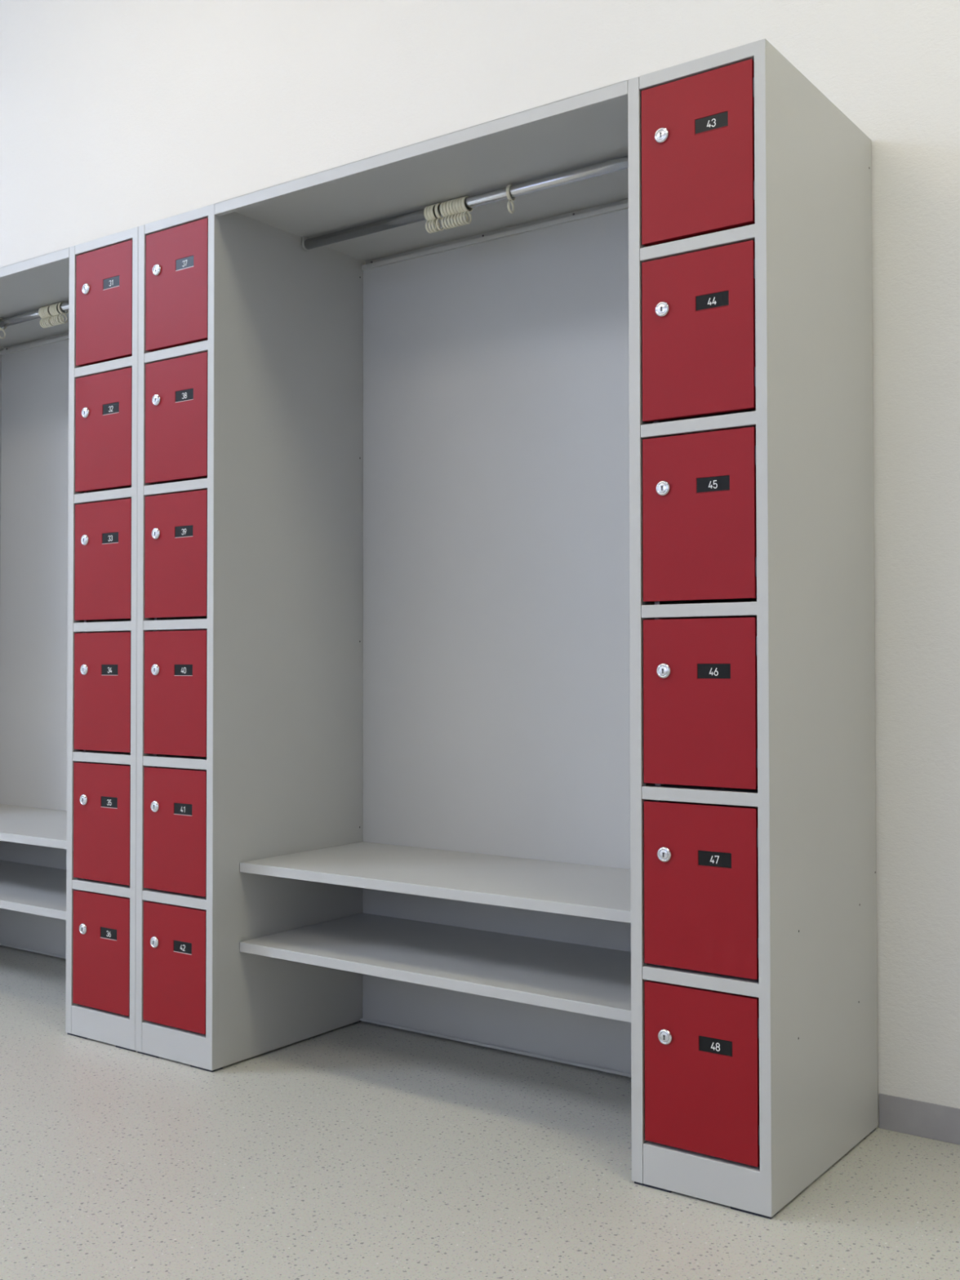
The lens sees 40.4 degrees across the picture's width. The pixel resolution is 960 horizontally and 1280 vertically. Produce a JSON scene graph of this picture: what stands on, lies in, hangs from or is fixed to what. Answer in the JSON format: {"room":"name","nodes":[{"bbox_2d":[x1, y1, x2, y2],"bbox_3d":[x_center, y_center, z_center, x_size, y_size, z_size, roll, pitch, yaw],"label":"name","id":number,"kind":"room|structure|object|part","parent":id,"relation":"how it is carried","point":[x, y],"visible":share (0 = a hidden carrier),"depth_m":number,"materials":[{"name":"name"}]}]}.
{"room":"changing room","nodes":[
{"label":"changing room","id":0,"kind":"room"},
{"bbox_2d":[0,0,959,1127],"bbox_3d":[-0.513,-0.746,3.615,10.000,3.650,0.150,-1,-1,36],"label":"wall","id":1,"kind":"structure","parent":0,"point":[117,116],"depth_m":2.92,"materials":[{"name":"white paint"}]},
{"bbox_2d":[879,1093,959,1145],"bbox_3d":[2.082,0.905,1.623,3.200,0.068,0.003,-1,-1,36],"label":"baseboard","id":2,"kind":"structure","parent":1,"relation":"attached to","point":[940,1122],"depth_m":2.51,"materials":[{"name":"grey plastic"}]},
{"bbox_2d":[0,945,959,1279],"bbox_3d":[-2.169,0.988,1.280,9.700,0.100,5.524,-1,-1,36],"label":"floor","id":3,"kind":"structure","parent":0,"point":[362,1150],"depth_m":2.30,"materials":[{"name":"plastic"}]},
{"bbox_2d":[0,247,69,959],"bbox_3d":[-1.292,0.004,3.745,1.035,1.947,0.519,-1,-1,36],"label":"bay","id":4,"kind":"object","parent":3,"relation":"on","point":[34,455],"visible":0.24,"depth_m":4.12,"materials":[{"name":"grey metal"}]},
{"bbox_2d":[0,317,6,338],"bbox_3d":[-1.433,-0.934,3.903,0.008,0.061,0.035,-1,-1,29],"label":"ring","id":5,"kind":"object","parent":4,"relation":"hanging from","point":[5,327],"visible":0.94,"depth_m":3.91,"materials":[{"name":"beige plastic"}]},
{"bbox_2d":[0,860,66,919],"bbox_3d":[-1.270,0.717,3.761,1.034,0.022,0.429,-1,-1,36],"label":"shoe shelf","id":6,"kind":"object","parent":4,"relation":"attached to","point":[37,887],"depth_m":3.71,"materials":[{"name":"grey metal"}]},
{"bbox_3d":[-1.147,0.977,3.926,1.033,0.007,0.010,-1,-1,36],"label":"rail","id":7,"kind":"part","parent":4,"relation":"part of","materials":[{"name":"grey metal"}]},
{"bbox_2d":[0,804,66,848],"bbox_3d":[-1.271,0.535,3.764,1.034,0.022,0.429,-1,-1,36],"label":"shelf","id":8,"kind":"object","parent":4,"relation":"attached to","point":[37,824],"depth_m":3.68,"materials":[{"name":"grey metal"}]},
{"bbox_3d":[-1.146,-0.950,3.967,1.035,0.032,0.015,-1,-1,36],"label":"rail","id":9,"kind":"part","parent":4,"relation":"part of","materials":[{"name":"grey metal"}]},
{"bbox_3d":[-1.294,-0.958,3.763,1.035,0.025,0.518,-1,-1,36],"label":"panel","id":10,"kind":"part","parent":4,"relation":"part of","materials":[{"name":"grey metal"}]},
{"bbox_3d":[-1.274,-0.951,3.789,1.015,0.024,0.024,-1,-1,36],"label":"coat rod","id":11,"kind":"part","parent":4,"relation":"part of","materials":[{"name":"silver metal"}]},
{"bbox_2d":[38,306,48,328],"bbox_3d":[-1.266,-0.936,3.783,0.008,0.061,0.035,-1,-1,36],"label":"ring","id":12,"kind":"object","parent":4,"relation":"hanging from","point":[39,313],"visible":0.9,"depth_m":3.77,"materials":[{"name":"beige plastic"}]},
{"bbox_2d":[40,306,50,327],"bbox_3d":[-1.259,-0.936,3.777,0.008,0.061,0.035,-1,-1,37],"label":"ring","id":13,"kind":"object","parent":4,"relation":"hanging from","point":[41,309],"visible":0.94,"depth_m":3.77,"materials":[{"name":"beige plastic"}]},
{"bbox_2d":[41,306,52,327],"bbox_3d":[-1.252,-0.936,3.772,0.008,0.061,0.035,-1,-1,37],"label":"ring","id":14,"kind":"object","parent":4,"relation":"hanging from","point":[42,310],"visible":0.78,"depth_m":3.76,"materials":[{"name":"beige plastic"}]},
{"bbox_2d":[44,305,52,326],"bbox_3d":[-1.245,-0.936,3.767,0.008,0.061,0.035,-1,-1,35],"label":"ring","id":15,"kind":"object","parent":4,"relation":"hanging from","point":[45,313],"visible":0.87,"depth_m":3.76,"materials":[{"name":"beige plastic"}]},
{"bbox_2d":[45,305,55,326],"bbox_3d":[-1.238,-0.936,3.762,0.008,0.061,0.035,-1,-1,34],"label":"ring","id":16,"kind":"object","parent":4,"relation":"hanging from","point":[48,306],"visible":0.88,"depth_m":3.75,"materials":[{"name":"beige plastic"}]},
{"bbox_2d":[48,304,58,325],"bbox_3d":[-1.226,-0.937,3.754,0.008,0.061,0.035,-1,-1,35],"label":"ring","id":17,"kind":"object","parent":4,"relation":"hanging from","point":[50,311],"visible":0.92,"depth_m":3.74,"materials":[{"name":"beige plastic"}]},
{"bbox_2d":[50,303,60,324],"bbox_3d":[-1.219,-0.937,3.749,0.008,0.061,0.035,-1,-1,37],"label":"ring","id":18,"kind":"object","parent":4,"relation":"hanging from","point":[51,310],"visible":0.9,"depth_m":3.74,"materials":[{"name":"beige plastic"}]},
{"bbox_2d":[52,302,63,324],"bbox_3d":[-1.212,-0.937,3.744,0.008,0.061,0.035,-1,-1,37],"label":"ring","id":19,"kind":"object","parent":4,"relation":"hanging from","point":[53,307],"visible":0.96,"depth_m":3.73,"materials":[{"name":"beige plastic"}]},
{"bbox_2d":[54,302,65,324],"bbox_3d":[-1.205,-0.937,3.739,0.008,0.061,0.035,-1,-1,36],"label":"ring","id":20,"kind":"object","parent":4,"relation":"hanging from","point":[55,305],"visible":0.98,"depth_m":3.73,"materials":[{"name":"beige plastic"}]},
{"bbox_2d":[57,302,68,323],"bbox_3d":[-1.193,-0.937,3.730,0.008,0.061,0.035,-1,-1,34],"label":"ring","id":21,"kind":"object","parent":4,"relation":"hanging from","point":[59,304],"visible":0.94,"depth_m":3.72,"materials":[{"name":"beige plastic"}]},
{"bbox_2d":[65,226,138,1052],"bbox_3d":[-0.767,-0.002,3.364,0.261,1.953,0.524,-1,-1,36],"label":"tower","id":22,"kind":"object","parent":3,"relation":"on","point":[102,671],"visible":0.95,"depth_m":3.15,"materials":[{"name":"red metal"}]},
{"bbox_3d":[-0.910,0.753,3.148,0.210,0.276,0.017,-1,-1,36],"label":"door","id":23,"kind":"part","parent":22,"relation":"part of","materials":[{"name":"red metal"}]},
{"bbox_3d":[-0.911,0.442,3.154,0.210,0.282,0.017,-1,-1,36],"label":"door","id":24,"kind":"part","parent":22,"relation":"part of","materials":[{"name":"red metal"}]},
{"bbox_3d":[-0.911,0.125,3.160,0.210,0.286,0.017,-1,-1,36],"label":"door","id":25,"kind":"part","parent":22,"relation":"part of","materials":[{"name":"red metal"}]},
{"bbox_3d":[-0.911,-0.193,3.166,0.210,0.286,0.017,-1,-1,36],"label":"door","id":26,"kind":"part","parent":22,"relation":"part of","materials":[{"name":"red metal"}]},
{"bbox_3d":[-0.912,-0.508,3.172,0.210,0.281,0.017,-1,-1,36],"label":"door","id":27,"kind":"part","parent":22,"relation":"part of","materials":[{"name":"red metal"}]},
{"bbox_3d":[-0.912,-0.818,3.178,0.210,0.274,0.017,-1,-1,36],"label":"door","id":28,"kind":"part","parent":22,"relation":"part of","materials":[{"name":"red metal"}]},
{"bbox_3d":[-0.891,0.705,3.126,0.061,0.026,0.002,-1,-1,36],"label":"number plate","id":29,"kind":"part","parent":22,"relation":"part of","materials":[{"name":"black plastic"}]},
{"bbox_3d":[-0.891,0.390,3.132,0.061,0.026,0.002,-1,-1,36],"label":"number plate","id":30,"kind":"part","parent":22,"relation":"part of","materials":[{"name":"black plastic"}]},
{"bbox_3d":[-0.891,0.072,3.138,0.061,0.026,0.002,-1,-1,36],"label":"number plate","id":31,"kind":"part","parent":22,"relation":"part of","materials":[{"name":"black plastic"}]},
{"bbox_3d":[-0.892,-0.246,3.144,0.061,0.026,0.002,-1,-1,36],"label":"number plate","id":32,"kind":"part","parent":22,"relation":"part of","materials":[{"name":"black plastic"}]},
{"bbox_3d":[-0.892,-0.559,3.150,0.061,0.026,0.002,-1,-1,36],"label":"number plate","id":33,"kind":"part","parent":22,"relation":"part of","materials":[{"name":"black plastic"}]},
{"bbox_3d":[-0.893,-0.865,3.155,0.061,0.026,0.002,-1,-1,36],"label":"number plate","id":34,"kind":"part","parent":22,"relation":"part of","materials":[{"name":"black plastic"}]},
{"bbox_2d":[135,203,364,1071],"bbox_3d":[-0.555,-0.005,3.211,0.261,1.953,0.524,-1,-1,36],"label":"tower","id":35,"kind":"object","parent":3,"relation":"on","point":[250,682],"visible":1,"depth_m":3.04,"materials":[{"name":"grey"}]},
{"bbox_3d":[-0.698,0.750,2.996,0.210,0.276,0.017,-1,-1,36],"label":"door","id":36,"kind":"part","parent":35,"relation":"part of","materials":[{"name":"red metal"}]},
{"bbox_3d":[-0.698,0.438,3.002,0.210,0.282,0.017,-1,-1,36],"label":"door","id":37,"kind":"part","parent":35,"relation":"part of","materials":[{"name":"red metal"}]},
{"bbox_3d":[-0.699,0.122,3.007,0.210,0.286,0.017,-1,-1,36],"label":"door","id":38,"kind":"part","parent":35,"relation":"part of","materials":[{"name":"red metal"}]},
{"bbox_3d":[-0.699,-0.196,3.013,0.210,0.286,0.017,-1,-1,36],"label":"door","id":39,"kind":"part","parent":35,"relation":"part of","materials":[{"name":"red metal"}]},
{"bbox_3d":[-0.699,-0.511,3.019,0.210,0.281,0.017,-1,-1,36],"label":"door","id":40,"kind":"part","parent":35,"relation":"part of","materials":[{"name":"red metal"}]},
{"bbox_3d":[-0.700,-0.821,3.025,0.210,0.274,0.017,-1,-1,36],"label":"door","id":41,"kind":"part","parent":35,"relation":"part of","materials":[{"name":"red metal"}]},
{"bbox_3d":[-0.691,-0.011,3.003,0.238,1.948,0.018,-1,-1,36],"label":"frame","id":42,"kind":"part","parent":35,"relation":"part of","materials":[{"name":"metal"}]},
{"bbox_3d":[-0.678,0.702,2.973,0.061,0.026,0.002,-1,-1,36],"label":"number plate","id":43,"kind":"part","parent":35,"relation":"part of","materials":[{"name":"black plastic"}]},
{"bbox_3d":[-0.679,0.387,2.979,0.061,0.026,0.002,-1,-1,36],"label":"number plate","id":44,"kind":"part","parent":35,"relation":"part of","materials":[{"name":"black plastic"}]},
{"bbox_3d":[-0.679,0.069,2.985,0.061,0.026,0.002,-1,-1,36],"label":"number plate","id":45,"kind":"part","parent":35,"relation":"part of","materials":[{"name":"black plastic"}]},
{"bbox_3d":[-0.679,-0.249,2.991,0.061,0.026,0.002,-1,-1,36],"label":"number plate","id":46,"kind":"part","parent":35,"relation":"part of","materials":[{"name":"black plastic"}]},
{"bbox_3d":[-0.680,-0.562,2.997,0.061,0.026,0.002,-1,-1,36],"label":"number plate","id":47,"kind":"part","parent":35,"relation":"part of","materials":[{"name":"black plastic"}]},
{"bbox_3d":[-0.680,-0.868,3.002,0.061,0.026,0.002,-1,-1,36],"label":"number plate","id":48,"kind":"part","parent":35,"relation":"part of","materials":[{"name":"black plastic"}]},
{"bbox_2d":[214,80,631,1077],"bbox_3d":[-0.016,-0.015,2.826,1.063,1.947,0.519,-1,-1,36],"label":"bay","id":49,"kind":"object","parent":3,"relation":"on","point":[491,864],"visible":0.66,"depth_m":3.03,"materials":[{"name":"grey metal"}]},
{"bbox_3d":[-0.017,-0.976,2.844,1.063,0.025,0.518,-1,-1,36],"label":"panel","id":50,"kind":"part","parent":49,"relation":"part of","materials":[{"name":"grey metal"}]},
{"bbox_2d":[423,205,433,233],"bbox_3d":[-0.114,-0.953,2.954,0.008,0.061,0.035,-1,-1,36],"label":"ring","id":51,"kind":"object","parent":49,"relation":"hanging from","point":[428,220],"visible":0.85,"depth_m":2.94,"materials":[{"name":"beige plastic"}]},
{"bbox_2d":[426,204,437,232],"bbox_3d":[-0.107,-0.953,2.949,0.008,0.061,0.035,-1,-1,34],"label":"ring","id":52,"kind":"object","parent":49,"relation":"hanging from","point":[430,218],"visible":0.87,"depth_m":2.94,"materials":[{"name":"beige plastic"}]},
{"bbox_2d":[430,204,439,231],"bbox_3d":[-0.100,-0.953,2.943,0.008,0.061,0.035,-1,-1,34],"label":"ring","id":53,"kind":"object","parent":49,"relation":"hanging from","point":[432,214],"visible":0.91,"depth_m":2.93,"materials":[{"name":"beige plastic"}]},
{"bbox_2d":[240,912,631,1022],"bbox_3d":[0.006,0.698,2.842,1.062,0.022,0.429,-1,-1,36],"label":"shoe shelf","id":54,"kind":"object","parent":49,"relation":"attached to","point":[591,976],"depth_m":2.83,"materials":[{"name":"grey metal"}]},
{"bbox_2d":[240,841,631,923],"bbox_3d":[0.006,0.517,2.845,1.062,0.022,0.429,-1,-1,36],"label":"shelf","id":55,"kind":"object","parent":49,"relation":"attached to","point":[593,887],"depth_m":2.83,"materials":[{"name":"grey metal"}]},
{"bbox_2d":[434,203,444,231],"bbox_3d":[-0.089,-0.953,2.936,0.008,0.061,0.035,-1,-1,36],"label":"ring","id":56,"kind":"object","parent":49,"relation":"hanging from","point":[436,211],"visible":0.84,"depth_m":2.92,"materials":[{"name":"beige plastic"}]},
{"bbox_2d":[440,201,449,229],"bbox_3d":[-0.077,-0.954,2.927,0.008,0.061,0.035,-1,-1,37],"label":"ring","id":57,"kind":"object","parent":49,"relation":"hanging from","point":[443,215],"visible":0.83,"depth_m":2.92,"materials":[{"name":"beige plastic"}]},
{"bbox_2d":[442,200,453,228],"bbox_3d":[-0.070,-0.954,2.922,0.008,0.061,0.035,-1,-1,37],"label":"ring","id":58,"kind":"object","parent":49,"relation":"hanging from","point":[445,211],"visible":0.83,"depth_m":2.91,"materials":[{"name":"beige plastic"}]},
{"bbox_2d":[445,200,455,227],"bbox_3d":[-0.063,-0.954,2.917,0.008,0.061,0.035,-1,-1,36],"label":"ring","id":59,"kind":"object","parent":49,"relation":"hanging from","point":[447,208],"visible":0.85,"depth_m":2.91,"materials":[{"name":"beige plastic"}]},
{"bbox_2d":[448,199,458,226],"bbox_3d":[-0.056,-0.954,2.912,0.008,0.061,0.035,-1,-1,34],"label":"ring","id":60,"kind":"object","parent":49,"relation":"hanging from","point":[451,211],"visible":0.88,"depth_m":2.90,"materials":[{"name":"beige plastic"}]},
{"bbox_2d":[452,198,462,226],"bbox_3d":[-0.049,-0.954,2.907,0.008,0.061,0.035,-1,-1,34],"label":"ring","id":61,"kind":"object","parent":49,"relation":"hanging from","point":[455,211],"visible":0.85,"depth_m":2.90,"materials":[{"name":"beige plastic"}]},
{"bbox_2d":[455,197,465,225],"bbox_3d":[-0.042,-0.954,2.902,0.008,0.061,0.035,-1,-1,36],"label":"ring","id":62,"kind":"object","parent":49,"relation":"hanging from","point":[458,210],"visible":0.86,"depth_m":2.89,"materials":[{"name":"beige plastic"}]},
{"bbox_2d":[457,196,469,224],"bbox_3d":[-0.035,-0.954,2.897,0.008,0.061,0.035,-1,-1,37],"label":"ring","id":63,"kind":"object","parent":49,"relation":"hanging from","point":[462,211],"visible":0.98,"depth_m":2.89,"materials":[{"name":"beige plastic"}]},
{"bbox_3d":[0.002,-0.970,2.870,1.043,0.024,0.024,-1,-1,36],"label":"coat rod","id":64,"kind":"part","parent":49,"relation":"part of","materials":[{"name":"silver metal"}]},
{"bbox_2d":[461,195,472,223],"bbox_3d":[-0.028,-0.954,2.892,0.008,0.061,0.035,-1,-1,37],"label":"ring","id":65,"kind":"object","parent":49,"relation":"hanging from","point":[463,205],"visible":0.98,"depth_m":2.88,"materials":[{"name":"beige plastic"}]},
{"bbox_3d":[0.130,-0.969,3.048,1.063,0.032,0.015,-1,-1,36],"label":"rail","id":66,"kind":"part","parent":49,"relation":"part of","materials":[{"name":"grey metal"}]},
{"bbox_3d":[0.129,0.958,3.007,1.061,0.007,0.010,-1,-1,36],"label":"rail","id":67,"kind":"part","parent":49,"relation":"part of","materials":[{"name":"grey metal"}]},
{"bbox_3d":[0.132,-0.004,3.030,1.063,1.931,0.002,-1,-1,36],"label":"panel","id":68,"kind":"part","parent":49,"relation":"part of","materials":[{"name":"grey metal"}]},
{"bbox_2d":[506,184,515,213],"bbox_3d":[0.067,-0.956,2.823,0.008,0.061,0.035,-1,-1,26],"label":"ring","id":69,"kind":"object","parent":49,"relation":"hanging from","point":[508,194],"visible":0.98,"depth_m":2.81,"materials":[{"name":"beige plastic"}]},
{"bbox_2d":[627,38,878,1218],"bbox_3d":[0.521,-0.021,2.437,0.261,1.953,0.524,-1,-1,36],"label":"tower","id":70,"kind":"object","parent":3,"relation":"on","point":[754,988],"visible":1,"depth_m":2.25,"materials":[{"name":"grey"}]},
{"bbox_3d":[0.376,-0.837,2.251,0.210,0.274,0.017,-1,-1,36],"label":"door","id":71,"kind":"part","parent":70,"relation":"part of","materials":[{"name":"red metal"}]},
{"bbox_3d":[0.376,-0.527,2.245,0.210,0.281,0.017,-1,-1,36],"label":"door","id":72,"kind":"part","parent":70,"relation":"part of","materials":[{"name":"red metal"}]},
{"bbox_3d":[0.377,-0.212,2.239,0.210,0.286,0.017,-1,-1,36],"label":"door","id":73,"kind":"part","parent":70,"relation":"part of","materials":[{"name":"red metal"}]},
{"bbox_3d":[0.377,0.106,2.233,0.210,0.286,0.017,-1,-1,36],"label":"door","id":74,"kind":"part","parent":70,"relation":"part of","materials":[{"name":"red metal"}]},
{"bbox_3d":[0.378,0.423,2.227,0.210,0.282,0.017,-1,-1,36],"label":"door","id":75,"kind":"part","parent":70,"relation":"part of","materials":[{"name":"red metal"}]},
{"bbox_3d":[0.378,0.734,2.221,0.210,0.276,0.017,-1,-1,36],"label":"door","id":76,"kind":"part","parent":70,"relation":"part of","materials":[{"name":"red metal"}]},
{"bbox_3d":[0.385,-0.027,2.229,0.238,1.948,0.018,-1,-1,36],"label":"frame","id":77,"kind":"part","parent":70,"relation":"part of","materials":[{"name":"metal"}]},
{"bbox_3d":[0.396,-0.884,2.228,0.061,0.026,0.002,-1,-1,36],"label":"number plate","id":78,"kind":"part","parent":70,"relation":"part of","materials":[{"name":"black plastic"}]},
{"bbox_3d":[0.396,-0.578,2.222,0.061,0.026,0.002,-1,-1,36],"label":"number plate","id":79,"kind":"part","parent":70,"relation":"part of","materials":[{"name":"black plastic"}]},
{"bbox_3d":[0.396,-0.265,2.216,0.061,0.026,0.002,-1,-1,36],"label":"number plate","id":80,"kind":"part","parent":70,"relation":"part of","materials":[{"name":"black plastic"}]},
{"bbox_3d":[0.397,0.053,2.210,0.061,0.026,0.002,-1,-1,36],"label":"number plate","id":81,"kind":"part","parent":70,"relation":"part of","materials":[{"name":"black plastic"}]},
{"bbox_3d":[0.397,0.371,2.204,0.061,0.026,0.002,-1,-1,36],"label":"number plate","id":82,"kind":"part","parent":70,"relation":"part of","materials":[{"name":"black plastic"}]},
{"bbox_3d":[0.397,0.686,2.199,0.061,0.026,0.002,-1,-1,36],"label":"number plate","id":83,"kind":"part","parent":70,"relation":"part of","materials":[{"name":"black plastic"}]}
]}

